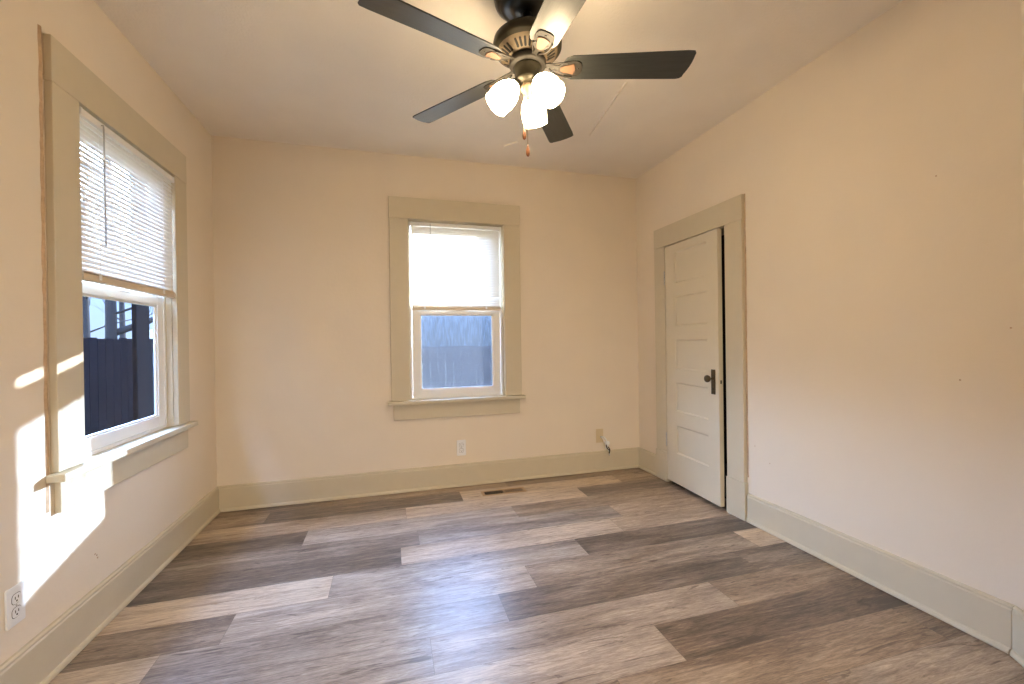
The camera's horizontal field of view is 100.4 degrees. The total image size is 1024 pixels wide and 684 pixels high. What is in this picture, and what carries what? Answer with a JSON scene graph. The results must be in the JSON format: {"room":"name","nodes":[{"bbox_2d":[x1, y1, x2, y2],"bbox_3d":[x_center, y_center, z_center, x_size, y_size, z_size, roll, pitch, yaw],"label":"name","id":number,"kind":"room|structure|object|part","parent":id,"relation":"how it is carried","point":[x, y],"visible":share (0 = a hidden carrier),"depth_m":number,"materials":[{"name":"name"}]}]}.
{"room":"empty bedroom","nodes":[
{"label":"empty bedroom","id":0,"kind":"room"},
{"bbox_2d":[0,0,216,664],"bbox_3d":[-1.586,0.103,0.786,0.089,3.334,5.298,-1,0,-16],"label":"wall","id":1,"kind":"structure","parent":0,"point":[60,558],"depth_m":1.65,"materials":[{"name":"beige paint"}]},
{"bbox_2d":[4,580,25,630],"bbox_3d":[-1.720,0.912,1.479,0.009,0.135,0.078,-1,0,-16],"label":"wall outlet","id":2,"kind":"object","parent":1,"relation":"attached to","point":[14,597],"visible":1,"depth_m":1.47,"materials":[{"name":"white plastic"}]},
{"bbox_2d":[11,591,20,604],"bbox_3d":[-1.718,0.888,1.480,0.003,0.037,0.039,-1,0,-16],"label":"socket","id":3,"kind":"object","parent":2,"relation":"attached to","point":[15,595],"depth_m":1.48,"materials":[{"name":"white plastic"}]},
{"bbox_2d":[12,605,20,618],"bbox_3d":[-1.717,0.935,1.480,0.003,0.037,0.039,-1,0,-16],"label":"socket","id":4,"kind":"object","parent":2,"relation":"attached to","point":[16,609],"depth_m":1.48,"materials":[{"name":"white plastic"}]},
{"bbox_2d":[0,486,219,683],"bbox_3d":[-1.515,1.171,0.805,0.030,0.189,4.978,-1,0,-16],"label":"baseboard","id":5,"kind":"structure","parent":1,"relation":"attached to","point":[40,660],"depth_m":1.88,"materials":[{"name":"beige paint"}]},
{"bbox_2d":[37,24,197,512],"bbox_3d":[-1.962,-0.267,2.175,0.165,1.872,1.180,-1,0,-16],"label":"window","id":6,"kind":"structure","parent":1,"relation":"in","point":[83,467],"depth_m":1.78,"materials":[{"name":"beige paint"}]},
{"bbox_3d":[-1.796,-0.251,1.717,0.026,1.512,0.151,-1,0,-16],"label":"casing","id":7,"kind":"part","parent":6,"relation":"part of","materials":[{"name":"green paint"}]},
{"bbox_3d":[-1.940,-1.095,2.182,0.028,0.178,1.130,-1,0,-16],"label":"head casing","id":8,"kind":"part","parent":6,"relation":"part of","materials":[{"name":"green paint"}]},
{"bbox_3d":[-2.014,-0.603,2.161,0.024,0.749,0.768,-1,0,-16],"label":"sash","id":9,"kind":"part","parent":6,"relation":"part of","materials":[{"name":"white plastic"}]},
{"bbox_3d":[-1.930,0.524,2.184,0.122,0.030,1.180,-1,0,-16],"label":"sill","id":10,"kind":"part","parent":6,"relation":"part of","materials":[{"name":"green paint"}]},
{"bbox_3d":[-1.997,-0.245,2.166,0.054,1.509,0.809,-1,0,-16],"label":"vinyl frame","id":11,"kind":"part","parent":6,"relation":"part of","materials":[{"name":"white plastic"}]},
{"bbox_3d":[-1.979,0.114,2.170,0.024,0.756,0.768,-1,0,-16],"label":"sash","id":12,"kind":"part","parent":6,"relation":"part of","materials":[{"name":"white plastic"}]},
{"bbox_2d":[79,106,175,297],"bbox_3d":[-1.931,-0.628,2.184,0.041,0.728,0.810,-1,0,-16],"label":"window blind","id":13,"kind":"object","parent":6,"relation":"attached to","point":[144,275],"visible":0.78,"depth_m":2.09,"materials":[{"name":"white plastic"}]},
{"bbox_3d":[-1.844,-0.619,1.908,0.004,0.686,0.016,-1,0,-16],"label":"ladder cord","id":14,"kind":"part","parent":13,"relation":"part of","materials":[{"name":"white fabric"}]},
{"bbox_3d":[-1.931,-0.283,2.184,0.026,0.038,0.800,-1,0,-16],"label":"rail","id":15,"kind":"part","parent":13,"relation":"part of","materials":[{"name":"white plastic"}]},
{"bbox_3d":[-1.996,-0.618,2.443,0.004,0.686,0.016,-1,0,-16],"label":"ladder cord","id":16,"kind":"part","parent":13,"relation":"part of","materials":[{"name":"white fabric"}]},
{"bbox_3d":[-2.061,-0.250,2.653,0.026,1.512,0.151,-1,0,-16],"label":"casing","id":17,"kind":"part","parent":6,"relation":"part of","materials":[{"name":"green paint"}]},
{"bbox_2d":[211,135,638,485],"bbox_3d":[0.041,0.070,3.917,4.753,3.334,0.160,-1,0,-16],"label":"wall","id":18,"kind":"structure","parent":0,"point":[301,275],"depth_m":3.49,"materials":[{"name":"beige paint"}]},
{"bbox_2d":[218,447,638,511],"bbox_3d":[-0.476,1.148,3.671,3.593,0.189,0.030,-1,0,-16],"label":"baseboard","id":19,"kind":"structure","parent":18,"relation":"attached to","point":[236,497],"depth_m":3.57,"materials":[{"name":"green paint"}]},
{"bbox_2d":[388,196,525,420],"bbox_3d":[-0.489,-0.283,3.758,1.180,1.853,0.267,-1,0,-16],"label":"window","id":20,"kind":"structure","parent":18,"relation":"in","point":[503,371],"depth_m":3.70,"materials":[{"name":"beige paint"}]},
{"bbox_3d":[-0.934,-0.269,3.544,0.151,1.512,0.026,-1,0,-16],"label":"casing","id":21,"kind":"part","parent":20,"relation":"part of","materials":[{"name":"beige paint"}]},
{"bbox_3d":[-0.494,-0.629,3.756,0.768,0.749,0.024,-1,0,-16],"label":"sash","id":22,"kind":"part","parent":20,"relation":"part of","materials":[{"name":"white plastic"}]},
{"bbox_3d":[-0.478,-1.121,3.673,1.130,0.178,0.028,-1,0,-16],"label":"head casing","id":23,"kind":"part","parent":20,"relation":"part of","materials":[{"name":"green paint"}]},
{"bbox_2d":[410,221,500,310],"bbox_3d":[-0.477,-0.646,3.696,0.776,0.743,0.041,-1,0,-16],"label":"window blind","id":24,"kind":"object","parent":20,"relation":"attached to","point":[462,262],"visible":1,"depth_m":3.69,"materials":[{"name":"white plastic"}]},
{"bbox_3d":[-0.473,-0.294,3.701,0.766,0.038,0.026,-1,0,-16],"label":"rail","id":25,"kind":"part","parent":24,"relation":"part of","materials":[{"name":"white plastic"}]},
{"bbox_3d":[-0.490,-0.271,3.762,0.809,1.509,0.090,-1,0,-16],"label":"vinyl frame","id":26,"kind":"part","parent":20,"relation":"part of","materials":[{"name":"white plastic"}]},
{"bbox_3d":[-0.477,0.088,3.733,0.768,0.756,0.024,-1,0,-16],"label":"sash","id":27,"kind":"part","parent":20,"relation":"part of","materials":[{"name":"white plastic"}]},
{"bbox_3d":[-0.478,0.082,3.738,0.616,0.624,0.003,-1,0,-16],"label":"pane","id":28,"kind":"part","parent":20,"relation":"part of","materials":[{"name":"clear glass"}]},
{"bbox_3d":[-0.459,0.498,3.691,1.180,0.030,0.122,-1,0,-16],"label":"sill","id":29,"kind":"part","parent":20,"relation":"part of","materials":[{"name":"green paint"}]},
{"bbox_3d":[0.002,-0.283,3.809,0.151,1.512,0.026,-1,0,-16],"label":"casing","id":30,"kind":"part","parent":20,"relation":"part of","materials":[{"name":"beige paint"}]},
{"bbox_2d":[457,440,465,455],"bbox_3d":[-0.438,0.915,3.692,0.078,0.135,0.009,-1,0,-16],"label":"wall outlet","id":31,"kind":"object","parent":18,"relation":"attached to","point":[461,444],"visible":1,"depth_m":3.69,"materials":[{"name":"white plastic"}]},
{"bbox_2d":[596,429,602,442],"bbox_3d":[0.833,0.890,4.051,0.074,0.130,0.014,-1,0,-16],"label":"cable wall plate","id":32,"kind":"object","parent":18,"relation":"attached to","point":[599,432],"visible":1,"depth_m":4.05,"materials":[{"name":"beige plastic"}]},
{"bbox_2d":[601,436,609,455],"bbox_3d":[0.886,0.980,4.027,0.084,0.186,0.036,-1,0,6],"label":"loose cable","id":33,"kind":"object","parent":32,"relation":"hanging from","point":[606,442],"visible":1,"depth_m":4.02,"materials":[{"name":"white plastic"}]},
{"bbox_2d":[94,0,902,178],"bbox_3d":[0.641,-1.638,1.419,4.913,0.120,5.298,-1,0,-16],"label":"ceiling","id":34,"kind":"structure","parent":0,"point":[341,74],"depth_m":2.45,"materials":[{"name":"paint"}]},
{"bbox_2d":[358,0,695,156],"bbox_3d":[0.022,-1.194,1.888,1.345,0.752,1.404,-1,0,-34],"label":"ceiling fan","id":35,"kind":"object","parent":34,"relation":"hanging from","point":[530,41],"visible":1,"depth_m":1.86,"materials":[{"name":"black wood"}]},
{"bbox_3d":[-0.293,-1.220,1.660,0.568,0.006,0.148,-1,13,-35],"label":"blade","id":36,"kind":"part","parent":35,"relation":"part of","materials":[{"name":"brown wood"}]},
{"bbox_3d":[-0.285,-1.222,2.181,0.568,0.006,0.148,-1,13,37],"label":"blade","id":37,"kind":"part","parent":35,"relation":"part of","materials":[{"name":"brown wood"}]},
{"bbox_3d":[-0.041,-1.084,1.888,0.149,0.152,0.119,-1,0,-16],"label":"lamp shade","id":38,"kind":"part","parent":35,"relation":"part of","materials":[{"name":"white glass"}]},
{"bbox_3d":[0.054,-0.919,1.885,0.017,0.054,0.017,-1,0,-16],"label":"pull knob","id":39,"kind":"part","parent":35,"relation":"part of","materials":[{"name":"brown wood"}]},
{"bbox_3d":[0.069,-0.978,1.889,0.002,0.218,0.002,-1,0,-16],"label":"pull chain","id":40,"kind":"part","parent":35,"relation":"part of","materials":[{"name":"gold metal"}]},
{"bbox_3d":[0.071,-0.846,1.890,0.017,0.054,0.017,-1,0,-16],"label":"pull knob","id":41,"kind":"part","parent":35,"relation":"part of","materials":[{"name":"brown wood"}]},
{"bbox_3d":[0.108,-1.086,2.030,0.133,0.152,0.144,-1,0,-16],"label":"lamp shade","id":42,"kind":"part","parent":35,"relation":"part of","materials":[{"name":"white glass"}]},
{"bbox_3d":[0.140,-1.111,1.849,0.059,0.084,0.076,-1,0,-16],"label":"bulb","id":43,"kind":"part","parent":35,"relation":"part of","materials":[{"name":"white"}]},
{"bbox_3d":[0.157,-1.086,1.831,0.131,0.152,0.144,-1,0,-16],"label":"lamp shade","id":44,"kind":"part","parent":35,"relation":"part of","materials":[{"name":"white glass"}]},
{"bbox_3d":[0.214,-1.229,2.335,0.148,0.006,0.568,-14,-4,18],"label":"blade","id":45,"kind":"part","parent":35,"relation":"part of","materials":[{"name":"brown wood"}]},
{"bbox_3d":[0.201,-1.227,1.491,0.148,0.006,0.568,12,-4,-17],"label":"blade","id":46,"kind":"part","parent":35,"relation":"part of","materials":[{"name":"brown wood"}]},
{"bbox_3d":[0.514,-1.232,1.908,0.568,0.006,0.148,-1,-12,1],"label":"blade","id":47,"kind":"part","parent":35,"relation":"part of","materials":[{"name":"brown wood"}]},
{"bbox_2d":[589,82,626,135],"bbox_3d":[0.644,-1.575,2.932,0.018,0.014,0.671,-1,0,-9],"label":"trim","id":48,"kind":"structure","parent":34,"relation":"attached to","point":[623,86],"depth_m":2.86,"materials":[{"name":"paint"}]},
{"bbox_2d":[49,468,1023,683],"bbox_3d":[0.236,1.245,1.275,3.853,0.004,5.128,-1,0,-16],"label":"floor","id":49,"kind":"structure","parent":0,"point":[631,575],"depth_m":2.03,"materials":[{"name":"laminate"}]},
{"bbox_2d":[481,487,526,495],"bbox_3d":[-0.068,1.237,3.534,0.370,0.005,0.104,-1,0,-16],"label":"floor vent","id":50,"kind":"object","parent":49,"relation":"in","point":[518,489],"visible":1,"depth_m":3.53,"materials":[{"name":"brown metal"}]},
{"bbox_2d":[721,235,726,498],"bbox_3d":[1.987,0.001,3.526,0.780,2.460,1.380,-1,0,-16],"label":"wall","id":51,"kind":"structure","parent":0,"point":[722,236],"depth_m":4.24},
{"bbox_2d":[636,0,1023,610],"bbox_3d":[1.988,0.049,1.799,0.161,3.334,4.978,-1,0,-16],"label":"wall","id":52,"kind":"structure","parent":0,"point":[880,180],"depth_m":2.06,"materials":[{"name":"beige paint"}]},
{"bbox_2d":[639,447,655,475],"bbox_3d":[1.276,1.122,4.021,0.030,0.189,0.312,-1,0,-16],"label":"baseboard","id":53,"kind":"structure","parent":52,"relation":"attached to","point":[647,459],"depth_m":4.01,"materials":[{"name":"beige paint"}]},
{"bbox_2d":[654,194,747,520],"bbox_3d":[1.475,0.107,3.389,0.283,2.221,1.009,-1,0,-16],"label":"door","id":54,"kind":"structure","parent":52,"relation":"in","point":[687,251],"depth_m":3.26,"materials":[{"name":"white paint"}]},
{"bbox_3d":[1.327,0.064,3.789,0.026,1.788,0.147,-1,0,-16],"label":"casing","id":55,"kind":"part","parent":54,"relation":"part of","materials":[{"name":"green paint"}]},
{"bbox_3d":[1.429,-0.917,3.376,0.028,0.172,1.005,-1,0,-16],"label":"head casing","id":56,"kind":"part","parent":54,"relation":"part of","materials":[{"name":"green paint"}]},
{"bbox_3d":[1.442,0.268,3.122,0.070,0.054,0.054,-1,0,-16],"label":"knob","id":57,"kind":"part","parent":54,"relation":"part of","materials":[{"name":"brown metal"}]},
{"bbox_3d":[1.476,0.292,3.129,0.005,0.182,0.042,-1,0,-13],"label":"knob plate","id":58,"kind":"part","parent":54,"relation":"part of","materials":[{"name":"brown metal"}]},
{"bbox_3d":[1.558,0.063,2.976,0.026,1.788,0.154,-1,0,-16],"label":"casing","id":59,"kind":"part","parent":54,"relation":"part of","materials":[{"name":"green paint"}]},
{"bbox_2d":[744,194,748,476],"bbox_3d":[1.590,-0.043,2.898,0.004,1.924,0.013,-1,0,-16],"label":"door frame","id":60,"kind":"structure","parent":52,"relation":"attached to","point":[744,194],"depth_m":2.90,"materials":[{"name":"beige wood"}]},
{"bbox_2d":[746,493,1015,653],"bbox_3d":[1.772,1.121,2.271,0.030,0.189,1.285,-1,0,-16],"label":"baseboard","id":61,"kind":"structure","parent":52,"relation":"attached to","point":[983,616],"depth_m":2.03,"materials":[{"name":"green paint"}]},
{"bbox_2d":[1021,0,1023,244],"bbox_3d":[1.787,-0.188,1.141,0.620,2.819,0.900,-1,0,-16],"label":"wall","id":62,"kind":"structure","parent":0,"point":[1022,1],"depth_m":1.62,"materials":[{"name":"beige paint"}]},
{"bbox_2d":[1010,606,1023,667],"bbox_3d":[1.782,1.124,1.184,0.030,0.189,1.013,-1,0,19],"label":"baseboard","id":63,"kind":"structure","parent":62,"relation":"attached to","point":[1017,652],"depth_m":1.63,"materials":[{"name":"green paint"}]},
{"label":"outside","id":64,"kind":"structure","parent":0,"visible":0},
{"bbox_3d":[-9.381,1.824,28.521,120.000,0.060,120.000,-1,0,-16],"label":"ground","id":65,"kind":"structure","parent":64,"visible":0},
{"bbox_2d":[81,156,152,338],"bbox_3d":[-6.731,-2.172,6.899,4.436,7.993,4.464,-1,0,-3],"label":"bare tree","id":66,"kind":"object","parent":65,"relation":"on","point":[111,330],"visible":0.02,"depth_m":7.13,"materials":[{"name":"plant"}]},
{"bbox_2d":[81,171,152,337],"bbox_3d":[-11.270,-1.721,11.396,4.142,7.192,4.614,-1,0,-33],"label":"bare tree","id":67,"kind":"object","parent":65,"relation":"on","point":[86,300],"visible":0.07,"depth_m":11.27,"materials":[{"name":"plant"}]},
{"bbox_2d":[83,337,153,435],"bbox_3d":[-4.590,0.874,3.973,0.150,1.857,5.850,-1,0,-16],"label":"wooden fence","id":68,"kind":"object","parent":65,"relation":"on","point":[108,369],"visible":0.22,"depth_m":5.13,"materials":[{"name":"grey wood"}]},
{"bbox_2d":[92,204,152,337],"bbox_3d":[-13.459,-2.236,14.368,5.007,8.266,4.891,-1,0,-16],"label":"bare tree","id":69,"kind":"object","parent":65,"relation":"on","point":[121,304],"visible":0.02,"depth_m":14.61,"materials":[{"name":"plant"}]},
{"bbox_2d":[129,174,150,420],"bbox_3d":[-3.532,0.087,4.066,0.080,3.400,0.270,-1,0,-16],"label":"porch post","id":70,"kind":"object","parent":65,"relation":"on","point":[140,313],"visible":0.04,"depth_m":4.02,"materials":[{"name":"grey wood"}]},
{"bbox_2d":[149,329,152,338],"bbox_3d":[-43.285,-0.213,56.328,8.600,4.800,7.600,-1,0,-16],"label":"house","id":71,"kind":"structure","parent":65,"relation":"on","point":[151,330],"depth_m":52.16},
{"bbox_2d":[412,346,491,387],"bbox_3d":[-0.034,0.888,8.435,10.950,1.672,0.150,-1,0,-16],"label":"wooden fence","id":72,"kind":"object","parent":65,"relation":"on","point":[441,352],"visible":0.02,"depth_m":8.04,"materials":[{"name":"wood"}]}
]}

